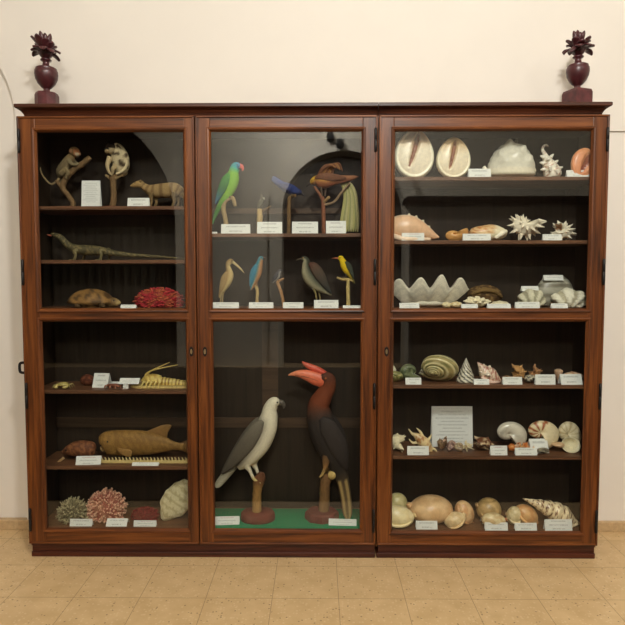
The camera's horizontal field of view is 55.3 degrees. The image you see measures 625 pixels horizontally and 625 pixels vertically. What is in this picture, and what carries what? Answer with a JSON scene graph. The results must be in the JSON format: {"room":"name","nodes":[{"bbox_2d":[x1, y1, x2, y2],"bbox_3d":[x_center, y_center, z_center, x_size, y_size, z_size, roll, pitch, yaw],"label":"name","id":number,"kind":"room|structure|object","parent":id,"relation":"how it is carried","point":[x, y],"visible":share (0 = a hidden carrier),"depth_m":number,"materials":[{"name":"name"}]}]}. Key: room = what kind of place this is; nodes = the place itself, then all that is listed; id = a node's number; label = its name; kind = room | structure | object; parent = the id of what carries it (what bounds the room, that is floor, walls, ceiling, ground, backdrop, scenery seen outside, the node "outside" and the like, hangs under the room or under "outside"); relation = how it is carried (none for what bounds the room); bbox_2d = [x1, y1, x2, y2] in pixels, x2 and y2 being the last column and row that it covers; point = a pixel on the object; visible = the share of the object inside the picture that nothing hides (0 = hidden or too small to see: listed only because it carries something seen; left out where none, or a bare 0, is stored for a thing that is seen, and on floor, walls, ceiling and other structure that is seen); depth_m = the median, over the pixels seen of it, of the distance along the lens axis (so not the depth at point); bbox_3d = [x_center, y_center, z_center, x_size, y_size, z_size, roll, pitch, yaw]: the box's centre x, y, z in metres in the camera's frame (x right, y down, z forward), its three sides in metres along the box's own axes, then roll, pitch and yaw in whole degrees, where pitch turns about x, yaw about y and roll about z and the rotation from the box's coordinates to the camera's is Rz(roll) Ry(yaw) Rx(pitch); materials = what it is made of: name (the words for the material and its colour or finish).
{"room":"museum","nodes":[
{"label":"museum","id":0,"kind":"room"},
{"bbox_2d":[0,0,624,520],"bbox_3d":[-0.599,-1.007,3.409,11.600,4.500,0.250,0,4,1],"label":"wall","id":1,"kind":"structure","parent":0,"point":[112,51],"depth_m":3.26,"materials":[{"name":"beige paint"}]},
{"bbox_2d":[0,517,624,531],"bbox_3d":[-0.599,1.218,3.430,11.200,0.056,0.042,0,4,1],"label":"baseboard","id":2,"kind":"structure","parent":1,"relation":"attached to","point":[6,523],"depth_m":3.42,"materials":[{"name":"stone"}]},
{"bbox_2d":[0,529,624,624],"bbox_3d":[-0.634,1.516,-0.138,11.600,0.100,7.742,0,4,1],"label":"floor","id":3,"kind":"structure","parent":0,"point":[34,590],"depth_m":2.77,"materials":[{"name":"tile"}]},
{"bbox_2d":[14,102,377,557],"bbox_3d":[-0.596,0.108,3.166,1.843,2.304,0.338,0,4,1],"label":"display cabinet","id":4,"kind":"object","parent":3,"relation":"on","point":[231,362],"visible":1,"depth_m":3.27,"materials":[{"name":"brown wood"}]},
{"bbox_2d":[30,31,60,103],"bbox_3d":[-1.362,-1.239,3.052,0.143,0.400,0.159,-2,4,-32],"label":"urn","id":5,"kind":"object","parent":4,"relation":"on","point":[46,76],"visible":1,"depth_m":3.02,"materials":[{"name":"paint"}]},
{"bbox_2d":[34,57,58,90],"bbox_3d":[-1.364,-1.211,3.056,0.115,0.173,0.115,0,4,1],"label":"vase","id":6,"kind":"object","parent":5,"relation":"on","point":[46,75],"depth_m":3.02,"materials":[{"name":"paint"}]},
{"bbox_2d":[40,147,91,205],"bbox_3d":[-1.288,-0.701,3.114,0.272,0.325,0.064,0,4,-3],"label":"monkey","id":7,"kind":"object","parent":4,"relation":"on","point":[64,171],"visible":0.95,"depth_m":3.10},
{"bbox_2d":[55,496,88,524],"bbox_3d":[-1.293,1.055,3.216,0.168,0.128,0.144,1,4,22],"label":"branching coral","id":8,"kind":"object","parent":4,"relation":"on","point":[71,509],"visible":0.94,"depth_m":3.19,"materials":[{"name":"stone"}]},
{"bbox_2d":[57,440,95,461],"bbox_3d":[-1.261,0.745,3.196,0.203,0.119,0.075,0,4,1],"label":"armadillo","id":9,"kind":"object","parent":4,"relation":"on","point":[82,447],"visible":0.92,"depth_m":3.17,"materials":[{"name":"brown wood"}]},
{"bbox_2d":[70,519,93,525],"bbox_3d":[-1.218,1.106,3.144,0.118,0.036,0.023,0,4,1],"label":"label card","id":10,"kind":"object","parent":4,"relation":"on","point":[73,522],"visible":1,"depth_m":3.14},
{"bbox_2d":[80,374,93,385],"bbox_3d":[-1.208,0.361,3.202,0.078,0.063,0.057,0,4,1],"label":"sea urchin","id":11,"kind":"object","parent":4,"relation":"on","point":[87,379],"visible":0.93,"depth_m":3.18,"materials":[{"name":"brown"}]},
{"bbox_2d":[75,456,101,464],"bbox_3d":[-1.175,0.775,3.138,0.129,0.041,0.043,0,4,-3],"label":"label card","id":12,"kind":"object","parent":4,"relation":"on","point":[80,460],"visible":1,"depth_m":3.13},
{"bbox_2d":[81,181,101,205],"bbox_3d":[-1.128,-0.606,3.042,0.094,0.133,0.032,0,4,1],"label":"paper sheet","id":13,"kind":"object","parent":4,"relation":"on","point":[91,190],"visible":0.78,"depth_m":3.03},
{"bbox_2d":[67,289,120,307],"bbox_3d":[-1.162,-0.059,3.166,0.289,0.135,0.170,0,4,1],"label":"turtle","id":14,"kind":"object","parent":4,"relation":"on","point":[85,298],"visible":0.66,"depth_m":3.11},
{"bbox_2d":[92,373,111,387],"bbox_3d":[-1.119,0.358,3.172,0.084,0.072,0.062,0,4,7],"label":"label card","id":15,"kind":"object","parent":4,"relation":"on","point":[100,380],"visible":0.87,"depth_m":3.16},
{"bbox_2d":[86,487,127,522],"bbox_3d":[-1.120,1.035,3.240,0.227,0.166,0.155,0,4,-7],"label":"coral","id":16,"kind":"object","parent":4,"relation":"on","point":[105,504],"visible":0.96,"depth_m":3.20,"materials":[{"name":"stone"}]},
{"bbox_2d":[39,206,183,214],"bbox_3d":[-1.019,-0.537,3.145,0.851,0.018,0.268,0,4,1],"label":"shelf","id":17,"kind":"object","parent":4,"relation":"attached to","point":[43,210],"depth_m":3.05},
{"bbox_2d":[41,260,184,264],"bbox_3d":[-1.019,-0.266,3.161,0.851,0.018,0.268,0,4,1],"label":"shelf","id":18,"kind":"object","parent":4,"relation":"attached to","point":[43,262],"depth_m":3.03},
{"bbox_2d":[42,306,184,307],"bbox_3d":[-1.019,-0.013,3.174,0.851,0.030,0.274,0,4,1],"label":"shelf","id":19,"kind":"object","parent":4,"relation":"attached to","point":[42,306],"depth_m":3.14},
{"bbox_2d":[44,381,186,393],"bbox_3d":[-1.019,0.402,3.203,0.851,0.018,0.268,0,4,1],"label":"shelf","id":20,"kind":"object","parent":4,"relation":"attached to","point":[79,388],"depth_m":3.07,"materials":[{"name":"wood"}]},
{"bbox_2d":[47,233,184,259],"bbox_3d":[-1.032,-0.344,3.147,0.740,0.154,0.094,0,4,1],"label":"lizard","id":21,"kind":"object","parent":4,"relation":"on","point":[91,250],"visible":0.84,"depth_m":3.13},
{"bbox_2d":[104,141,129,205],"bbox_3d":[-1.029,-0.716,3.112,0.149,0.352,0.082,0,4,1],"label":"stuffed animal","id":22,"kind":"object","parent":4,"relation":"on","point":[119,157],"visible":0.95,"depth_m":3.08},
{"bbox_2d":[46,451,187,469],"bbox_3d":[-1.019,0.799,3.227,0.851,0.018,0.268,0,4,1],"label":"shelf","id":23,"kind":"object","parent":4,"relation":"attached to","point":[52,457],"depth_m":3.14,"materials":[{"name":"wood"}]},
{"bbox_2d":[106,518,129,526],"bbox_3d":[-1.032,1.106,3.160,0.110,0.032,0.058,0,4,1],"label":"label card","id":24,"kind":"object","parent":4,"relation":"on","point":[118,522],"visible":1,"depth_m":3.15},
{"bbox_2d":[119,378,140,388],"bbox_3d":[-0.958,0.370,3.135,0.104,0.053,0.050,0,4,1],"label":"label card","id":25,"kind":"object","parent":4,"relation":"on","point":[125,381],"visible":1,"depth_m":3.12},
{"bbox_2d":[127,198,149,205],"bbox_3d":[-0.886,-0.562,3.040,0.109,0.045,0.026,0,4,1],"label":"label card","id":26,"kind":"object","parent":4,"relation":"on","point":[131,201],"visible":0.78,"depth_m":3.03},
{"bbox_2d":[99,424,186,458],"bbox_3d":[-0.903,0.711,3.215,0.503,0.217,0.102,0,4,1],"label":"dried fish","id":27,"kind":"object","parent":4,"relation":"on","point":[125,443],"visible":0.96,"depth_m":3.19},
{"bbox_2d":[101,457,186,462],"bbox_3d":[-0.884,0.792,3.150,0.492,0.058,0.017,0,4,1],"label":"saw","id":28,"kind":"object","parent":4,"relation":"on","point":[102,460],"visible":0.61,"depth_m":3.15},
{"bbox_2d":[130,506,159,521],"bbox_3d":[-0.902,1.082,3.215,0.156,0.075,0.108,-1,4,-10],"label":"coral","id":29,"kind":"object","parent":4,"relation":"on","point":[142,513],"visible":0.95,"depth_m":3.18,"materials":[{"name":"stone"}]},
{"bbox_2d":[134,520,156,526],"bbox_3d":[-0.881,1.109,3.140,0.119,0.030,0.020,0,4,1],"label":"label card","id":30,"kind":"object","parent":4,"relation":"on","point":[137,523],"visible":1,"depth_m":3.13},
{"bbox_2d":[130,180,183,205],"bbox_3d":[-0.798,-0.620,3.137,0.326,0.154,0.065,0,4,1],"label":"mongoose","id":31,"kind":"object","parent":4,"relation":"on","point":[175,191],"visible":0.77,"depth_m":3.11,"materials":[{"name":"fur"}]},
{"bbox_2d":[130,362,185,387],"bbox_3d":[-0.797,0.332,3.166,0.335,0.148,0.102,0,4,1],"label":"lobster","id":32,"kind":"object","parent":4,"relation":"on","point":[149,380],"visible":0.81,"depth_m":3.14,"materials":[{"name":"yellow"}]},
{"bbox_2d":[132,287,184,307],"bbox_3d":[-0.816,-0.083,3.171,0.274,0.108,0.150,0,4,3],"label":"coral","id":33,"kind":"object","parent":4,"relation":"on","point":[158,297],"visible":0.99,"depth_m":3.12,"materials":[{"name":"stone"}]},
{"bbox_2d":[160,479,187,520],"bbox_3d":[-0.726,1.010,3.218,0.193,0.217,0.063,-1,4,-9],"label":"shell","id":34,"kind":"object","parent":4,"relation":"on","point":[174,502],"visible":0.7,"depth_m":3.19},
{"bbox_2d":[213,302,238,307],"bbox_3d":[-0.449,-0.037,3.063,0.141,0.031,0.026,0,4,1],"label":"label card","id":35,"kind":"object","parent":4,"relation":"on","point":[215,304],"visible":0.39,"depth_m":3.06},
{"bbox_2d":[212,162,243,223],"bbox_3d":[-0.442,-0.595,3.114,0.169,0.378,0.073,0,4,6],"label":"parrot","id":36,"kind":"object","parent":4,"relation":"on","point":[229,182],"visible":0.98,"depth_m":3.09,"materials":[{"name":"green"}]},
{"bbox_2d":[218,259,243,301],"bbox_3d":[-0.425,-0.150,3.123,0.137,0.262,0.053,0,4,1],"label":"heron","id":37,"kind":"object","parent":4,"relation":"on","point":[226,279],"visible":0.94,"depth_m":3.11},
{"bbox_2d":[221,224,249,232],"bbox_3d":[-0.391,-0.425,3.038,0.147,0.049,0.025,0,4,1],"label":"label card","id":38,"kind":"object","parent":4,"relation":"on","point":[225,228],"visible":0.78,"depth_m":3.03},
{"bbox_2d":[249,256,266,301],"bbox_3d":[-0.284,-0.161,3.121,0.090,0.270,0.048,0,4,1],"label":"bird","id":39,"kind":"object","parent":4,"relation":"on","point":[256,271],"visible":0.97,"depth_m":3.10},
{"bbox_2d":[249,302,273,307],"bbox_3d":[-0.263,-0.037,3.061,0.125,0.031,0.026,0,4,1],"label":"label card","id":40,"kind":"object","parent":4,"relation":"on","point":[251,304],"visible":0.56,"depth_m":3.06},
{"bbox_2d":[256,193,270,232],"bbox_3d":[-0.256,-0.514,3.123,0.076,0.216,0.042,-1,4,-21],"label":"bird","id":41,"kind":"object","parent":4,"relation":"on","point":[260,203],"visible":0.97,"depth_m":3.11},
{"bbox_2d":[257,222,281,232],"bbox_3d":[-0.218,-0.431,3.038,0.127,0.060,0.030,0,4,1],"label":"label card","id":42,"kind":"object","parent":4,"relation":"on","point":[262,227],"visible":0.78,"depth_m":3.03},
{"bbox_2d":[272,269,283,307],"bbox_3d":[-0.179,-0.127,3.122,0.069,0.204,0.035,0,4,1],"label":"bird","id":43,"kind":"object","parent":4,"relation":"on","point":[276,276],"visible":0.98,"depth_m":3.11},
{"bbox_2d":[212,233,360,239],"bbox_3d":[-0.136,-0.399,3.145,0.876,0.018,0.268,0,4,1],"label":"shelf","id":44,"kind":"object","parent":4,"relation":"attached to","point":[215,236],"depth_m":3.01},
{"bbox_2d":[215,508,359,528],"bbox_3d":[-0.135,1.116,3.233,0.872,0.002,0.270,0,4,1],"label":"cloth","id":45,"kind":"object","parent":4,"relation":"on","point":[284,517],"visible":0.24,"depth_m":3.21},
{"bbox_2d":[215,516,239,524],"bbox_3d":[-0.453,1.100,3.163,0.132,0.039,0.036,0,4,-3],"label":"label card","id":46,"kind":"object","parent":45,"relation":"on","point":[221,520],"visible":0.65,"depth_m":3.15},
{"bbox_2d":[215,397,284,524],"bbox_3d":[-0.336,0.793,3.198,0.383,0.686,0.153,0,4,1],"label":"eagle","id":47,"kind":"object","parent":45,"relation":"on","point":[256,439],"visible":1,"depth_m":3.16,"materials":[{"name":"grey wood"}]},
{"bbox_2d":[288,361,351,524],"bbox_3d":[0.043,0.696,3.200,0.343,0.871,0.164,0,4,1],"label":"hornbill","id":48,"kind":"object","parent":45,"relation":"on","point":[328,436],"visible":1,"depth_m":3.16,"materials":[{"name":"brown"}]},
{"bbox_2d":[329,519,355,525],"bbox_3d":[0.159,1.105,3.149,0.146,0.031,0.029,0,4,4],"label":"label card","id":49,"kind":"object","parent":45,"relation":"on","point":[339,522],"visible":1,"depth_m":3.14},
{"bbox_2d":[272,176,305,232],"bbox_3d":[-0.125,-0.559,3.115,0.177,0.306,0.057,0,4,1],"label":"bird","id":50,"kind":"object","parent":4,"relation":"on","point":[288,188],"visible":0.99,"depth_m":3.10},
{"bbox_2d":[239,306,342,307],"bbox_3d":[-0.135,-0.013,3.166,0.876,0.030,0.274,0,4,1],"label":"shelf","id":51,"kind":"object","parent":4,"relation":"attached to","point":[239,306],"depth_m":3.23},
{"bbox_2d":[283,302,303,307],"bbox_3d":[-0.099,-0.037,3.060,0.104,0.031,0.026,0,4,1],"label":"label card","id":52,"kind":"object","parent":4,"relation":"on","point":[285,304],"visible":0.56,"depth_m":3.05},
{"bbox_2d":[292,222,317,232],"bbox_3d":[-0.038,-0.432,3.036,0.132,0.061,0.030,0,4,1],"label":"label card","id":53,"kind":"object","parent":4,"relation":"on","point":[297,227],"visible":0.78,"depth_m":3.03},
{"bbox_2d":[296,256,331,307],"bbox_3d":[0.007,-0.158,3.128,0.190,0.278,0.076,0,4,1],"label":"bird","id":54,"kind":"object","parent":4,"relation":"on","point":[313,275],"visible":0.97,"depth_m":3.10},
{"bbox_2d":[314,300,337,307],"bbox_3d":[0.070,-0.043,3.058,0.124,0.042,0.027,0,4,1],"label":"label card","id":55,"kind":"object","parent":4,"relation":"on","point":[317,303],"visible":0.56,"depth_m":3.05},
{"bbox_2d":[306,162,358,232],"bbox_3d":[0.107,-0.597,3.119,0.279,0.382,0.080,0,4,2],"label":"bird","id":56,"kind":"object","parent":4,"relation":"on","point":[325,178],"visible":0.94,"depth_m":3.12},
{"bbox_2d":[326,221,345,232],"bbox_3d":[0.119,-0.434,3.036,0.101,0.065,0.032,0,4,1],"label":"label card","id":57,"kind":"object","parent":4,"relation":"on","point":[331,226],"visible":0.78,"depth_m":3.03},
{"bbox_2d":[332,256,354,304],"bbox_3d":[0.161,-0.162,3.116,0.123,0.272,0.047,0,4,1],"label":"oriole","id":58,"kind":"object","parent":4,"relation":"on","point":[346,267],"visible":0.98,"depth_m":3.11,"materials":[{"name":"yellow"}]},
{"bbox_2d":[375,102,612,558],"bbox_3d":[0.900,0.108,3.152,1.142,2.304,0.338,0,4,1],"label":"display cabinet","id":59,"kind":"object","parent":3,"relation":"on","point":[565,339],"visible":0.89,"depth_m":3.22,"materials":[{"name":"brown wood"}]},
{"bbox_2d":[392,493,406,507],"bbox_3d":[0.456,1.058,3.279,0.135,0.133,0.100,0,4,1],"label":"shell","id":60,"kind":"object","parent":59,"relation":"on","point":[400,499],"visible":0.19,"depth_m":3.25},
{"bbox_2d":[393,433,405,451],"bbox_3d":[0.446,0.686,3.156,0.099,0.097,0.085,1,4,13],"label":"white whelk","id":61,"kind":"object","parent":59,"relation":"on","point":[397,438],"visible":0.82,"depth_m":3.13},
{"bbox_2d":[392,505,416,527],"bbox_3d":[0.462,1.077,3.150,0.180,0.111,0.106,0,4,1],"label":"shell","id":62,"kind":"object","parent":59,"relation":"on","point":[402,516],"visible":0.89,"depth_m":3.11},
{"bbox_2d":[400,364,419,379],"bbox_3d":[0.520,0.320,3.166,0.112,0.088,0.075,3,4,36],"label":"shell","id":63,"kind":"object","parent":59,"relation":"on","point":[408,370],"visible":0.94,"depth_m":3.16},
{"bbox_2d":[395,131,433,176],"bbox_3d":[0.521,-0.813,3.073,0.202,0.256,0.110,0,4,1],"label":"shell","id":64,"kind":"object","parent":59,"relation":"on","point":[414,153],"visible":0.92,"depth_m":3.03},
{"bbox_2d":[394,213,438,239],"bbox_3d":[0.507,-0.438,3.079,0.298,0.149,0.130,0,4,1],"label":"queen conch","id":65,"kind":"object","parent":59,"relation":"on","point":[408,223],"visible":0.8,"depth_m":3.04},
{"bbox_2d":[407,446,428,454],"bbox_3d":[0.548,0.716,3.098,0.112,0.044,0.023,0,4,1],"label":"label card","id":66,"kind":"object","parent":59,"relation":"on","point":[411,450],"visible":1,"depth_m":3.09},
{"bbox_2d":[408,428,436,451],"bbox_3d":[0.585,0.684,3.155,0.157,0.151,0.057,0,4,1],"label":"shell","id":67,"kind":"object","parent":59,"relation":"on","point":[421,440],"visible":0.88,"depth_m":3.14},
{"bbox_2d":[415,521,437,529],"bbox_3d":[0.598,1.113,3.129,0.113,0.042,0.026,0,4,1],"label":"label card","id":68,"kind":"object","parent":59,"relation":"on","point":[419,524],"visible":1,"depth_m":3.12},
{"bbox_2d":[406,494,452,523],"bbox_3d":[0.628,1.056,3.207,0.252,0.145,0.180,0,4,1],"label":"shell","id":69,"kind":"object","parent":59,"relation":"on","point":[429,507],"visible":0.88,"depth_m":3.15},
{"bbox_2d":[394,275,468,306],"bbox_3d":[0.607,-0.113,3.127,0.428,0.172,0.157,0,4,4],"label":"clam","id":70,"kind":"object","parent":59,"relation":"on","point":[439,293],"visible":0.87,"depth_m":3.09,"materials":[{"name":"white"}]},
{"bbox_2d":[419,355,458,380],"bbox_3d":[0.665,0.291,3.149,0.197,0.148,0.170,0,4,1],"label":"shell","id":71,"kind":"object","parent":59,"relation":"on","point":[434,367],"visible":1,"depth_m":3.08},
{"bbox_2d":[430,406,472,446],"bbox_3d":[0.760,0.619,3.258,0.221,0.217,0.057,0,4,1],"label":"printed notice","id":72,"kind":"object","parent":59,"relation":"on","point":[453,422],"visible":0.78,"depth_m":3.24,"materials":[{"name":"paper"}]},
{"bbox_2d":[436,137,470,176],"bbox_3d":[0.722,-0.791,3.072,0.176,0.213,0.100,0,4,3],"label":"shell","id":73,"kind":"object","parent":59,"relation":"on","point":[453,159],"visible":0.98,"depth_m":3.03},
{"bbox_2d":[444,511,465,528],"bbox_3d":[0.753,1.093,3.148,0.116,0.080,0.080,0,4,1],"label":"whelk","id":74,"kind":"object","parent":59,"relation":"on","point":[454,520],"visible":1,"depth_m":3.12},
{"bbox_2d":[445,228,468,239],"bbox_3d":[0.748,-0.402,3.076,0.120,0.068,0.060,0,4,1],"label":"shell","id":75,"kind":"object","parent":59,"relation":"on","point":[450,235],"visible":0.97,"depth_m":3.07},
{"bbox_2d":[455,500,473,523],"bbox_3d":[0.818,1.069,3.206,0.104,0.118,0.090,0,4,1],"label":"whelk","id":76,"kind":"object","parent":59,"relation":"on","point":[461,506],"visible":0.84,"depth_m":3.18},
{"bbox_2d":[456,358,474,382],"bbox_3d":[0.808,0.301,3.139,0.103,0.128,0.090,0,4,1],"label":"shell","id":77,"kind":"object","parent":59,"relation":"on","point":[465,375],"visible":0.98,"depth_m":3.12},
{"bbox_2d":[462,234,490,239],"bbox_3d":[0.833,-0.382,3.027,0.141,0.035,0.021,0,4,1],"label":"label card","id":78,"kind":"object","parent":59,"relation":"on","point":[464,236],"visible":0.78,"depth_m":3.02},
{"bbox_2d":[463,296,490,306],"bbox_3d":[0.860,-0.056,3.116,0.146,0.060,0.090,0,4,1],"label":"coral","id":79,"kind":"object","parent":59,"relation":"on","point":[481,302],"visible":0.96,"depth_m":3.09},
{"bbox_2d":[467,169,490,176],"bbox_3d":[0.843,-0.704,3.015,0.112,0.046,0.028,0,4,1],"label":"label card","id":80,"kind":"object","parent":59,"relation":"on","point":[471,172],"visible":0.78,"depth_m":3.01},
{"bbox_2d":[466,285,502,306],"bbox_3d":[0.922,-0.089,3.184,0.192,0.119,0.120,0,4,1],"label":"oyster","id":81,"kind":"object","parent":59,"relation":"on","point":[489,292],"visible":0.75,"depth_m":3.15,"materials":[{"name":"brown"}]},
{"bbox_2d":[474,436,494,449],"bbox_3d":[0.905,0.695,3.168,0.121,0.077,0.097,-2,4,-27],"label":"patterned murex","id":82,"kind":"object","parent":59,"relation":"on","point":[482,442],"visible":1,"depth_m":3.15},
{"bbox_2d":[393,441,581,459],"bbox_3d":[0.897,0.740,3.209,1.090,0.018,0.276,0,4,1],"label":"shelf","id":83,"kind":"object","parent":59,"relation":"attached to","point":[555,453],"depth_m":3.10,"materials":[{"name":"wood"}]},
{"bbox_2d":[469,224,507,239],"bbox_3d":[0.909,-0.412,3.084,0.196,0.087,0.090,0,4,1],"label":"shell","id":84,"kind":"object","parent":59,"relation":"on","point":[497,232],"visible":0.68,"depth_m":3.05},
{"bbox_2d":[475,497,501,518],"bbox_3d":[0.950,1.065,3.225,0.142,0.126,0.120,0,4,1],"label":"shell","id":85,"kind":"object","parent":59,"relation":"on","point":[485,505],"visible":0.8,"depth_m":3.19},
{"bbox_2d":[393,376,583,388],"bbox_3d":[0.897,0.372,3.186,1.090,0.018,0.276,0,4,1],"label":"shelf","id":86,"kind":"object","parent":59,"relation":"attached to","point":[425,383],"depth_m":3.05,"materials":[{"name":"wood"}]},
{"bbox_2d":[477,362,500,382],"bbox_3d":[0.927,0.316,3.136,0.110,0.112,0.093,-3,5,-40],"label":"pink conch","id":87,"kind":"object","parent":59,"relation":"on","point":[485,372],"visible":0.94,"depth_m":3.11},
{"bbox_2d":[394,306,585,307],"bbox_3d":[0.897,-0.013,3.159,1.090,0.030,0.282,0,4,1],"label":"shelf","id":88,"kind":"object","parent":59,"relation":"attached to","point":[394,306],"depth_m":3.12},
{"bbox_2d":[394,240,587,246],"bbox_3d":[0.896,-0.363,3.141,1.090,0.018,0.276,0,4,1],"label":"shelf","id":89,"kind":"object","parent":59,"relation":"attached to","point":[397,243],"depth_m":3.01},
{"bbox_2d":[395,177,589,188],"bbox_3d":[0.896,-0.678,3.121,1.090,0.018,0.276,0,4,1],"label":"shelf","id":90,"kind":"object","parent":59,"relation":"attached to","point":[400,182],"depth_m":3.05,"materials":[{"name":"wood"}]},
{"bbox_2d":[481,512,507,523],"bbox_3d":[0.960,1.094,3.141,0.140,0.077,0.074,0,4,1],"label":"shell","id":91,"kind":"object","parent":59,"relation":"on","point":[494,518],"visible":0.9,"depth_m":3.12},
{"bbox_2d":[484,522,507,530],"bbox_3d":[0.958,1.115,3.115,0.119,0.039,0.025,0,4,1],"label":"label card","id":92,"kind":"object","parent":59,"relation":"on","point":[503,526],"visible":1,"depth_m":3.11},
{"bbox_2d":[489,446,506,454],"bbox_3d":[0.965,0.714,3.095,0.087,0.048,0.024,0,4,1],"label":"label card","id":93,"kind":"object","parent":59,"relation":"on","point":[494,450],"visible":1,"depth_m":3.09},
{"bbox_2d":[482,139,535,176],"bbox_3d":[1.017,-0.792,3.088,0.285,0.214,0.177,0,4,1],"label":"shell","id":94,"kind":"object","parent":59,"relation":"on","point":[511,159],"visible":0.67,"depth_m":3.03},
{"bbox_2d":[497,421,526,447],"bbox_3d":[1.068,0.657,3.192,0.153,0.150,0.091,1,4,20],"label":"pearly nautilus","id":95,"kind":"object","parent":59,"relation":"on","point":[514,431],"visible":1,"depth_m":3.16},
{"bbox_2d":[502,377,521,384],"bbox_3d":[1.028,0.350,3.071,0.099,0.038,0.023,0,4,1],"label":"label card","id":96,"kind":"object","parent":59,"relation":"on","point":[505,380],"visible":1,"depth_m":3.06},
{"bbox_2d":[505,506,520,524],"bbox_3d":[1.076,1.083,3.185,0.079,0.094,0.081,3,5,42],"label":"shell","id":97,"kind":"object","parent":59,"relation":"on","point":[513,513],"visible":0.91,"depth_m":3.16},
{"bbox_2d":[511,364,526,377],"bbox_3d":[1.091,0.317,3.151,0.087,0.095,0.059,-1,4,-18],"label":"brown murex","id":98,"kind":"object","parent":59,"relation":"on","point":[518,371],"visible":0.91,"depth_m":3.14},
{"bbox_2d":[514,523,536,530],"bbox_3d":[1.111,1.116,3.113,0.114,0.037,0.024,0,4,1],"label":"label card","id":99,"kind":"object","parent":59,"relation":"on","point":[517,526],"visible":1,"depth_m":3.11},
{"bbox_2d":[514,448,536,454],"bbox_3d":[1.106,0.719,3.093,0.113,0.037,0.024,0,4,1],"label":"label card","id":100,"kind":"object","parent":59,"relation":"on","point":[518,451],"visible":1,"depth_m":3.09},
{"bbox_2d":[507,214,546,239],"bbox_3d":[1.113,-0.442,3.094,0.200,0.145,0.106,1,4,16],"label":"spiny murex","id":101,"kind":"object","parent":59,"relation":"on","point":[521,225],"visible":0.99,"depth_m":3.08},
{"bbox_2d":[514,302,539,307],"bbox_3d":[1.096,-0.038,3.047,0.124,0.032,0.025,0,4,1],"label":"label card","id":102,"kind":"object","parent":59,"relation":"on","point":[517,304],"visible":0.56,"depth_m":3.04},
{"bbox_2d":[516,504,538,523],"bbox_3d":[1.148,1.079,3.193,0.127,0.102,0.100,0,4,1],"label":"shell","id":103,"kind":"object","parent":59,"relation":"on","point":[528,514],"visible":0.76,"depth_m":3.16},
{"bbox_2d":[517,289,546,306],"bbox_3d":[1.144,-0.075,3.112,0.151,0.099,0.100,0,4,1],"label":"clam","id":104,"kind":"object","parent":59,"relation":"on","point":[529,295],"visible":0.6,"depth_m":3.08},
{"bbox_2d":[528,439,548,452],"bbox_3d":[1.189,0.700,3.149,0.097,0.069,0.068,0,4,-3],"label":"label card","id":105,"kind":"object","parent":59,"relation":"on","point":[537,443],"visible":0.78,"depth_m":3.13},
{"bbox_2d":[528,420,558,448],"bbox_3d":[1.234,0.654,3.186,0.165,0.155,0.090,0,4,1],"label":"striped nautilus","id":106,"kind":"object","parent":59,"relation":"on","point":[546,430],"visible":0.98,"depth_m":3.16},
{"bbox_2d":[534,374,555,384],"bbox_3d":[1.196,0.344,3.068,0.102,0.051,0.022,0,4,1],"label":"label card","id":107,"kind":"object","parent":59,"relation":"on","point":[540,379],"visible":1,"depth_m":3.06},
{"bbox_2d":[539,144,562,176],"bbox_3d":[1.225,-0.777,3.060,0.113,0.177,0.084,-3,4,-37],"label":"frilled murex","id":108,"kind":"object","parent":59,"relation":"on","point":[550,168],"visible":0.92,"depth_m":3.05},
{"bbox_2d":[523,498,579,526],"bbox_3d":[1.268,1.065,3.162,0.308,0.163,0.103,0,4,1],"label":"shell","id":109,"kind":"object","parent":59,"relation":"on","point":[552,510],"visible":0.88,"depth_m":3.13,"materials":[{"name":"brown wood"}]},
{"bbox_2d":[538,276,572,306],"bbox_3d":[1.295,-0.117,3.188,0.199,0.172,0.080,0,4,1],"label":"clam","id":110,"kind":"object","parent":59,"relation":"on","point":[548,287],"visible":0.35,"depth_m":3.16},
{"bbox_2d":[543,519,571,530],"bbox_3d":[1.281,1.106,3.113,0.142,0.056,0.028,0,4,1],"label":"label card","id":111,"kind":"object","parent":59,"relation":"on","point":[549,524],"visible":1,"depth_m":3.10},
{"bbox_2d":[550,220,576,239],"bbox_3d":[1.297,-0.421,3.079,0.141,0.105,0.100,0,4,1],"label":"spiny murex","id":112,"kind":"object","parent":59,"relation":"on","point":[566,231],"visible":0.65,"depth_m":3.06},
{"bbox_2d":[551,437,580,452],"bbox_3d":[1.335,0.696,3.148,0.149,0.078,0.070,0,4,1],"label":"shell","id":113,"kind":"object","parent":59,"relation":"on","point":[567,444],"visible":1,"depth_m":3.15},
{"bbox_2d":[551,288,585,307],"bbox_3d":[1.338,-0.077,3.100,0.191,0.104,0.110,0,4,1],"label":"clam","id":114,"kind":"object","parent":59,"relation":"on","point":[573,298],"visible":0.78,"depth_m":3.07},
{"bbox_2d":[558,422,580,441],"bbox_3d":[1.379,0.657,3.199,0.116,0.148,0.071,1,4,23],"label":"cut nautilus","id":115,"kind":"object","parent":59,"relation":"on","point":[566,429],"visible":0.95,"depth_m":3.18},
{"bbox_2d":[558,374,582,384],"bbox_3d":[1.330,0.343,3.077,0.112,0.052,0.042,0,4,-2],"label":"label card","id":116,"kind":"object","parent":59,"relation":"on","point":[564,379],"visible":1,"depth_m":3.07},
{"bbox_2d":[562,30,594,101],"bbox_3d":[1.356,-1.240,3.029,0.153,0.403,0.155,-1,4,-19],"label":"urn","id":117,"kind":"object","parent":59,"relation":"on","point":[577,73],"visible":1,"depth_m":3.00,"materials":[{"name":"paint"}]},
{"bbox_2d":[566,54,589,87],"bbox_3d":[1.348,-1.216,3.030,0.113,0.171,0.113,-1,4,-19],"label":"vase","id":118,"kind":"object","parent":117,"relation":"on","point":[577,72],"depth_m":3.00,"materials":[{"name":"paint"}]},
{"bbox_2d":[571,148,589,174],"bbox_3d":[1.359,-0.755,3.013,0.115,0.147,0.060,0,4,1],"label":"shell","id":119,"kind":"object","parent":59,"relation":"on","point":[580,160],"visible":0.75,"depth_m":2.99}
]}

